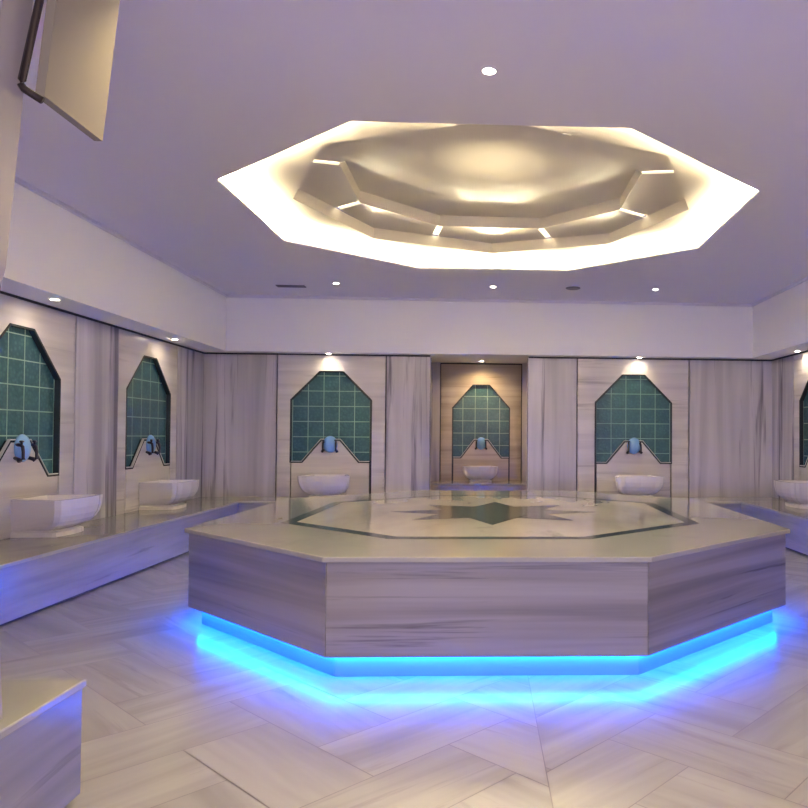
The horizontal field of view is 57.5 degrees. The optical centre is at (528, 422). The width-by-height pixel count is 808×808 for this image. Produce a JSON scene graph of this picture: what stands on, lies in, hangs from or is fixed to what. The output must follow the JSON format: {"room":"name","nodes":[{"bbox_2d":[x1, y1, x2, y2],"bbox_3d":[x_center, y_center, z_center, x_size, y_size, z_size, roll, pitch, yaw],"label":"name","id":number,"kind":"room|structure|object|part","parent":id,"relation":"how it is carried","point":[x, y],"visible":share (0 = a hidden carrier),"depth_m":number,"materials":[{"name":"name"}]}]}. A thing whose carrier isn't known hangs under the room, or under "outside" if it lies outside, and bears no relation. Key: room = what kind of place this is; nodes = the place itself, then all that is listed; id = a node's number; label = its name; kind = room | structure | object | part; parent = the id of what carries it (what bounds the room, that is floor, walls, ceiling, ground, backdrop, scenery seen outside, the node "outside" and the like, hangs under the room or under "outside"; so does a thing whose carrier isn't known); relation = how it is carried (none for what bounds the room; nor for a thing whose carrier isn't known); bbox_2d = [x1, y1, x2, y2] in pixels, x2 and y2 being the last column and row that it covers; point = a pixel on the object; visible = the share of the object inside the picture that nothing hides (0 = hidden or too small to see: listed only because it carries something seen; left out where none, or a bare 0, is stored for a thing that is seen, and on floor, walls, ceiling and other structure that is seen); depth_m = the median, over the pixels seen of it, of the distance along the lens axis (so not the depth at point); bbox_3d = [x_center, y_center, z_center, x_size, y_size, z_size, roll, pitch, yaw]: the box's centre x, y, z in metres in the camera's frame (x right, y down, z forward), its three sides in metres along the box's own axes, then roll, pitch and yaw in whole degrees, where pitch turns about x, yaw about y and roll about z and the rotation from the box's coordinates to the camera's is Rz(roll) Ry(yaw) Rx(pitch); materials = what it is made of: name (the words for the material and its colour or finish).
{"room":"spa","nodes":[
{"label":"spa","id":0,"kind":"room"},
{"bbox_2d":[0,0,32,719],"bbox_3d":[-2.004,-0.529,2.236,0.880,2.941,0.140,0,-1,-4],"label":"wall","id":1,"kind":"structure","parent":0,"point":[15,15],"depth_m":2.29,"materials":[{"name":"stone"}]},
{"bbox_2d":[17,0,44,103],"bbox_3d":[-1.505,-1.272,2.198,0.091,0.592,0.031,0,-1,-4],"label":"metal pipe","id":2,"kind":"object","parent":1,"relation":"attached to","point":[38,5],"visible":1,"depth_m":2.18,"materials":[{"name":"grey metal"}]},
{"bbox_2d":[35,0,119,140],"bbox_3d":[-1.553,-1.526,2.535,0.124,0.931,0.360,0,-1,-4],"label":"panel","id":3,"kind":"object","parent":1,"relation":"attached to","point":[76,58],"depth_m":2.51,"materials":[{"name":"brown"}]},
{"bbox_2d":[0,294,203,539],"bbox_3d":[-4.482,-0.440,4.028,0.220,3.681,13.797,0,-1,-4],"label":"wall","id":4,"kind":"structure","parent":0,"point":[95,363],"depth_m":7.81,"materials":[{"name":"grey"}]},
{"bbox_2d":[0,323,60,539],"bbox_3d":[-4.556,0.069,6.421,0.066,1.874,1.190,0,-1,-4],"label":"tiled niche","id":5,"kind":"object","parent":4,"relation":"attached to","point":[30,383],"visible":0.77,"depth_m":6.55,"materials":[{"name":"teal tile"}]},
{"bbox_2d":[13,434,38,462],"bbox_3d":[-4.478,0.226,6.423,0.101,0.252,0.259,0,-1,-4],"label":"tap","id":6,"kind":"object","parent":5,"relation":"attached to","point":[22,445],"visible":1,"depth_m":6.38,"materials":[{"name":"blue"}]},
{"bbox_3d":[-4.495,0.225,6.422,0.053,0.250,0.210,0,-1,-4],"label":"round plate","id":7,"kind":"part","parent":6,"relation":"part of","materials":[{"name":"blue"}]},
{"bbox_3d":[-4.582,-0.181,6.424,0.012,1.335,1.150,0,-1,-4],"label":"tile panel","id":8,"kind":"part","parent":5,"relation":"part of","materials":[{"name":"green tile"}]},
{"bbox_3d":[-4.562,0.590,6.411,0.060,0.832,1.138,0,-1,-4],"label":"splash panel","id":9,"kind":"part","parent":5,"relation":"part of","materials":[{"name":"stone"}]},
{"bbox_3d":[-4.645,-0.023,7.704,0.068,2.107,0.854,0,-1,-4],"label":"marble panel","id":10,"kind":"part","parent":4,"relation":"part of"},
{"bbox_2d":[124,355,170,512],"bbox_3d":[-4.716,0.116,8.905,0.066,1.874,1.190,0,-1,-4],"label":"tiled niche","id":11,"kind":"object","parent":4,"relation":"attached to","point":[148,395],"visible":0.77,"depth_m":8.87,"materials":[{"name":"teal tile"}]},
{"bbox_3d":[-4.741,-0.135,8.908,0.012,1.335,1.150,0,-1,-4],"label":"tile panel","id":12,"kind":"part","parent":11,"relation":"part of","materials":[{"name":"green tile"}]},
{"bbox_3d":[-4.722,0.637,8.895,0.060,0.832,1.138,0,-1,-4],"label":"splash panel","id":13,"kind":"part","parent":11,"relation":"part of","materials":[{"name":"stone"}]},
{"bbox_2d":[146,435,160,454],"bbox_3d":[-4.637,0.272,8.907,0.101,0.252,0.259,0,-1,-4],"label":"tap","id":14,"kind":"object","parent":11,"relation":"attached to","point":[151,443],"visible":1,"depth_m":8.84,"materials":[{"name":"blue"}]},
{"bbox_3d":[-4.654,0.271,8.906,0.053,0.250,0.210,0,-1,-4],"label":"round plate","id":15,"kind":"part","parent":14,"relation":"part of","materials":[{"name":"blue"}]},
{"bbox_3d":[-4.803,0.023,10.160,0.068,2.107,0.903,0,-1,-4],"label":"marble panel","id":16,"kind":"part","parent":4,"relation":"part of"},
{"bbox_2d":[0,176,807,359],"bbox_3d":[-0.072,-1.544,4.217,8.730,0.814,13.567,0,-1,-4],"label":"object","id":17,"kind":"structure","parent":4,"relation":"attached to","point":[55,250],"depth_m":10.50,"materials":[{"name":"white paint"}]},
{"bbox_3d":[-3.938,-1.964,3.826,0.035,0.035,13.267,0,-1,-4],"label":"cornice","id":18,"kind":"part","parent":17,"relation":"part of","materials":[{"name":"white paint"}]},
{"bbox_3d":[-0.485,-1.813,10.676,7.806,0.035,0.035,0,-1,-4],"label":"cornice","id":19,"kind":"part","parent":17,"relation":"part of","materials":[{"name":"white paint"}]},
{"bbox_3d":[3.817,-1.909,4.324,0.035,0.035,13.267,0,-1,-4],"label":"cornice","id":20,"kind":"part","parent":17,"relation":"part of","materials":[{"name":"white paint"}]},
{"bbox_2d":[0,291,807,360],"bbox_3d":[-0.073,-1.127,4.175,8.594,0.022,13.499,0,-1,-4],"label":"trim","id":21,"kind":"structure","parent":4,"relation":"attached to","point":[1,292],"depth_m":10.69,"materials":[{"name":"grey"}]},
{"bbox_2d":[0,548,807,807],"bbox_3d":[-0.171,1.513,5.423,8.790,0.120,16.100,0,-1,-4],"label":"floor","id":22,"kind":"structure","parent":0,"point":[179,711],"depth_m":3.39,"materials":[{"name":"stone"}]},
{"bbox_2d":[0,679,86,807],"bbox_3d":[-2.285,1.129,0.635,1.537,0.440,4.002,0,-1,-4],"label":"bench","id":23,"kind":"object","parent":22,"relation":"on","point":[40,725],"visible":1,"depth_m":2.46,"materials":[{"name":"grey stone"}]},
{"bbox_2d":[0,502,237,625],"bbox_3d":[-3.961,1.176,3.589,0.784,0.440,12.514,0,-1,-4],"label":"bench","id":24,"kind":"object","parent":22,"relation":"on","point":[37,574],"visible":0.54,"depth_m":6.26,"materials":[{"name":"grey stone"}]},
{"bbox_2d":[10,494,102,537],"bbox_3d":[-4.283,0.843,6.554,0.515,0.335,0.740,0,-1,-4],"label":"basin","id":25,"kind":"object","parent":24,"relation":"on","point":[43,516],"visible":1,"depth_m":6.31,"materials":[{"name":"white stone"}]},
{"bbox_2d":[139,479,198,509],"bbox_3d":[-4.434,0.887,8.909,0.515,0.335,0.740,0,-1,-4],"label":"basin","id":26,"kind":"object","parent":24,"relation":"on","point":[155,494],"visible":1,"depth_m":8.65,"materials":[{"name":"white stone"}]},
{"bbox_2d":[184,497,305,512],"bbox_3d":[-3.152,1.309,10.303,3.262,0.440,0.778,0,-1,-4],"label":"bench","id":27,"kind":"object","parent":22,"relation":"on","point":[244,503],"visible":0.21,"depth_m":10.01,"materials":[{"name":"grey stone"}]},
{"bbox_2d":[297,474,349,496],"bbox_3d":[-2.937,0.925,10.455,0.740,0.335,0.515,0,-1,-4],"label":"basin","id":28,"kind":"object","parent":27,"relation":"on","point":[317,485],"visible":0.86,"depth_m":10.24,"materials":[{"name":"white stone"}]},
{"bbox_2d":[430,481,526,490],"bbox_3d":[-0.884,1.333,13.001,1.888,0.520,0.691,0,-1,-4],"label":"bench","id":29,"kind":"object","parent":22,"relation":"on","point":[434,485],"visible":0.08,"depth_m":12.69,"materials":[{"name":"grey stone"}]},
{"bbox_2d":[463,466,497,481],"bbox_3d":[-0.879,0.932,13.132,0.636,0.288,0.443,0,-1,-4],"label":"basin","id":30,"kind":"object","parent":29,"relation":"on","point":[473,473],"visible":1,"depth_m":12.96,"materials":[{"name":"white stone"}]},
{"bbox_2d":[184,490,789,676],"bbox_3d":[-0.311,1.126,6.403,4.360,0.690,4.896,0,-1,-2],"label":"platform","id":31,"kind":"object","parent":22,"relation":"on","point":[421,582],"visible":1,"depth_m":4.22,"materials":[{"name":"stone"}]},
{"bbox_3d":[-1.752,1.034,4.551,1.738,0.525,0.042,-1,-1,42],"label":"skirt panel","id":32,"kind":"part","parent":31,"relation":"part of","materials":[{"name":"stone"}]},
{"bbox_3d":[-0.224,1.033,4.007,1.780,0.525,0.042,0,-1,-2],"label":"skirt panel","id":33,"kind":"part","parent":31,"relation":"part of","materials":[{"name":"stone"}]},
{"bbox_3d":[1.262,1.054,4.659,0.042,0.525,1.738,-1,-2,44],"label":"skirt panel","id":34,"kind":"part","parent":31,"relation":"part of","materials":[{"name":"stone"}]},
{"bbox_2d":[667,497,787,512],"bbox_3d":[1.930,1.345,10.630,3.729,0.440,0.778,0,-1,-4],"label":"bench","id":35,"kind":"object","parent":22,"relation":"on","point":[731,503],"visible":0.19,"depth_m":10.49,"materials":[{"name":"grey stone"}]},
{"bbox_2d":[615,475,664,496],"bbox_3d":[1.623,0.957,10.748,0.740,0.335,0.515,0,-1,-4],"label":"basin","id":36,"kind":"object","parent":35,"relation":"on","point":[640,485],"visible":0.78,"depth_m":10.53,"materials":[{"name":"white stone"}]},
{"bbox_2d":[741,502,807,555],"bbox_3d":[3.826,1.230,4.089,0.784,0.440,12.514,0,-1,-4],"label":"bench","id":37,"kind":"object","parent":22,"relation":"on","point":[778,513],"visible":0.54,"depth_m":8.84,"materials":[{"name":"grey stone"}]},
{"bbox_2d":[774,480,807,508],"bbox_3d":[3.611,0.946,9.565,0.515,0.335,0.740,0,-1,-4],"label":"basin","id":38,"kind":"object","parent":37,"relation":"on","point":[795,492],"visible":1,"depth_m":9.36,"materials":[{"name":"white stone"}]},
{"bbox_2d":[15,0,807,303],"bbox_3d":[-0.070,-2.158,4.244,8.790,0.414,13.597,0,-1,-4],"label":"ceiling","id":39,"kind":"structure","parent":0,"point":[227,122],"depth_m":5.26,"materials":[{"name":"white paint"}]},
{"bbox_2d":[276,285,305,287],"bbox_3d":[-3.227,-1.857,9.786,0.380,0.012,0.120,0,-1,-4],"label":"ceiling vent","id":40,"kind":"object","parent":39,"relation":"in","point":[288,286],"visible":1,"depth_m":9.77,"materials":[{"name":"black metal"}]},
{"bbox_2d":[480,65,497,74],"bbox_3d":[-0.218,-1.952,3.988,0.100,0.009,0.100,0,-1,-4],"label":"recessed light","id":41,"kind":"object","parent":39,"relation":"in","point":[486,70],"visible":1,"depth_m":3.98,"materials":[{"name":"white"}]},
{"bbox_3d":[-0.338,-2.309,6.696,2.600,0.020,2.500,0,-1,-4],"label":"dome panel","id":42,"kind":"part","parent":39,"relation":"part of","materials":[{"name":"beige"}]},
{"bbox_2d":[566,286,579,289],"bbox_3d":[0.607,-1.832,9.809,0.200,0.016,0.200,0,-1,-4],"label":"ceiling speaker","id":43,"kind":"object","parent":39,"relation":"attached to","point":[571,287],"visible":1,"depth_m":9.77,"materials":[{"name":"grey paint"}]},
{"bbox_2d":[431,356,527,480],"bbox_3d":[-0.832,0.081,12.326,2.290,3.000,2.473,0,-1,-4],"label":"wall","id":44,"kind":"structure","parent":0,"point":[452,377],"depth_m":13.36,"materials":[{"name":"grey"}]},
{"bbox_3d":[-1.740,0.235,13.348,0.192,2.720,0.068,0,-1,-4],"label":"marble panel","id":45,"kind":"part","parent":44,"relation":"part of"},
{"bbox_2d":[452,385,509,480],"bbox_3d":[-0.881,0.184,13.397,1.070,1.794,0.066,0,-1,-4],"label":"tiled niche","id":46,"kind":"object","parent":44,"relation":"attached to","point":[480,412],"visible":0.98,"depth_m":13.41,"materials":[{"name":"teal tile"}]},
{"bbox_3d":[-0.884,0.705,13.390,1.018,0.752,0.060,0,-1,-4],"label":"splash panel","id":47,"kind":"part","parent":46,"relation":"part of","materials":[{"name":"stone"}]},
{"bbox_2d":[475,437,486,449],"bbox_3d":[-0.877,0.378,13.317,0.238,0.232,0.093,0,-1,-4],"label":"tap","id":48,"kind":"object","parent":46,"relation":"attached to","point":[480,442],"visible":1,"depth_m":13.32,"materials":[{"name":"blue"}]},
{"bbox_3d":[-0.878,0.378,13.333,0.193,0.230,0.049,0,-1,-4],"label":"round plate","id":49,"kind":"part","parent":48,"relation":"part of","materials":[{"name":"blue"}]},
{"bbox_3d":[-0.046,0.247,13.457,0.157,2.720,0.068,0,-1,-4],"label":"marble panel","id":50,"kind":"part","parent":44,"relation":"part of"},
{"bbox_2d":[202,354,771,496],"bbox_3d":[-0.517,-0.283,11.004,8.990,3.681,0.220,0,-1,-4],"label":"wall","id":51,"kind":"structure","parent":0,"point":[722,410],"depth_m":10.93,"materials":[{"name":"grey stone"}]},
{"bbox_3d":[-4.274,0.036,10.680,1.054,2.107,0.068,0,-1,-4],"label":"marble panel","id":52,"kind":"part","parent":51,"relation":"part of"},
{"bbox_2d":[289,371,371,496],"bbox_3d":[-2.951,0.161,10.756,1.190,1.874,0.066,0,-1,-4],"label":"tiled niche","id":53,"kind":"object","parent":51,"relation":"attached to","point":[330,403],"visible":0.98,"depth_m":10.76,"materials":[{"name":"teal tile"}]},
{"bbox_2d":[321,436,337,452],"bbox_3d":[-2.947,0.316,10.673,0.259,0.252,0.101,0,-1,-4],"label":"tap","id":54,"kind":"object","parent":53,"relation":"attached to","point":[329,443],"visible":1,"depth_m":10.67,"materials":[{"name":"blue"}]},
{"bbox_2d":[321,439,324,452],"bbox_3d":[-3.044,0.342,10.667,0.064,0.198,0.101,0,-1,-4],"label":"tap","id":55,"kind":"object","parent":54,"relation":"on","point":[323,443],"depth_m":10.65,"materials":[{"name":"brown metal"}]},
{"bbox_3d":[-2.954,0.682,10.749,1.138,0.832,0.060,0,-1,-4],"label":"splash panel","id":56,"kind":"part","parent":53,"relation":"part of","materials":[{"name":"stone"}]},
{"bbox_3d":[-2.951,-0.089,10.787,1.150,1.335,0.012,0,-1,-4],"label":"tile panel","id":57,"kind":"part","parent":53,"relation":"part of","materials":[{"name":"green tile"}]},
{"bbox_3d":[-1.813,0.053,10.838,0.642,2.107,0.068,0,-1,-4],"label":"marble panel","id":58,"kind":"part","parent":51,"relation":"part of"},
{"bbox_2d":[429,357,528,490],"bbox_3d":[-0.750,-0.285,10.989,1.537,3.681,0.220,0,-1,-4],"label":"trim","id":59,"kind":"structure","parent":51,"relation":"attached to","point":[430,357],"depth_m":10.94,"materials":[{"name":"white paint"}]},
{"bbox_3d":[0.363,0.068,10.978,0.730,2.107,0.068,0,-1,-4],"label":"marble panel","id":60,"kind":"part","parent":51,"relation":"part of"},
{"bbox_2d":[594,374,671,496],"bbox_3d":[1.609,0.193,11.048,1.190,1.874,0.066,0,-1,-4],"label":"tiled niche","id":61,"kind":"object","parent":51,"relation":"attached to","point":[632,406],"visible":0.97,"depth_m":11.06,"materials":[{"name":"teal tile"}]},
{"bbox_3d":[1.609,-0.057,11.080,1.150,1.335,0.012,0,-1,-4],"label":"tile panel","id":62,"kind":"part","parent":61,"relation":"part of","materials":[{"name":"green tile"}]},
{"bbox_3d":[1.606,0.714,11.041,1.138,0.832,0.060,0,-1,-4],"label":"splash panel","id":63,"kind":"part","parent":61,"relation":"part of","materials":[{"name":"stone"}]},
{"bbox_2d":[626,438,642,453],"bbox_3d":[1.614,0.348,10.966,0.259,0.252,0.101,0,-1,-4],"label":"tap","id":64,"kind":"object","parent":61,"relation":"attached to","point":[634,445],"visible":1,"depth_m":10.96,"materials":[{"name":"blue"}]},
{"bbox_3d":[3.124,0.088,11.155,1.298,2.107,0.068,0,-1,-4],"label":"marble panel","id":65,"kind":"part","parent":51,"relation":"part of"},
{"bbox_2d":[639,441,642,453],"bbox_3d":[1.711,0.376,10.972,0.064,0.198,0.101,0,-1,-4],"label":"tap","id":66,"kind":"object","parent":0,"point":[640,445],"depth_m":10.95,"materials":[{"name":"brown metal"}]},
{"bbox_2d":[772,352,807,499],"bbox_3d":[4.309,-0.378,4.592,0.220,3.681,13.797,0,-1,-4],"label":"wall","id":67,"kind":"structure","parent":0,"point":[789,374],"depth_m":10.62,"materials":[{"name":"grey stone"}]},
{"bbox_3d":[3.833,0.085,10.786,0.068,2.107,0.758,0,-1,-4],"label":"marble panel","id":68,"kind":"part","parent":67,"relation":"part of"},
{"bbox_2d":[799,381,807,479],"bbox_3d":[3.901,0.179,9.598,0.066,1.874,1.190,0,-1,-4],"label":"tiled niche","id":69,"kind":"object","parent":67,"relation":"attached to","point":[803,402],"visible":0.94,"depth_m":10.14,"materials":[{"name":"teal tile"}]},
{"bbox_3d":[3.901,0.700,9.589,0.060,0.832,1.138,0,-1,-4],"label":"splash panel","id":70,"kind":"part","parent":69,"relation":"part of","materials":[{"name":"stone"}]},
{"bbox_3d":[3.929,-0.071,9.605,0.012,1.335,1.150,0,-1,-4],"label":"tile panel","id":71,"kind":"part","parent":69,"relation":"part of","materials":[{"name":"green tile"}]}
]}

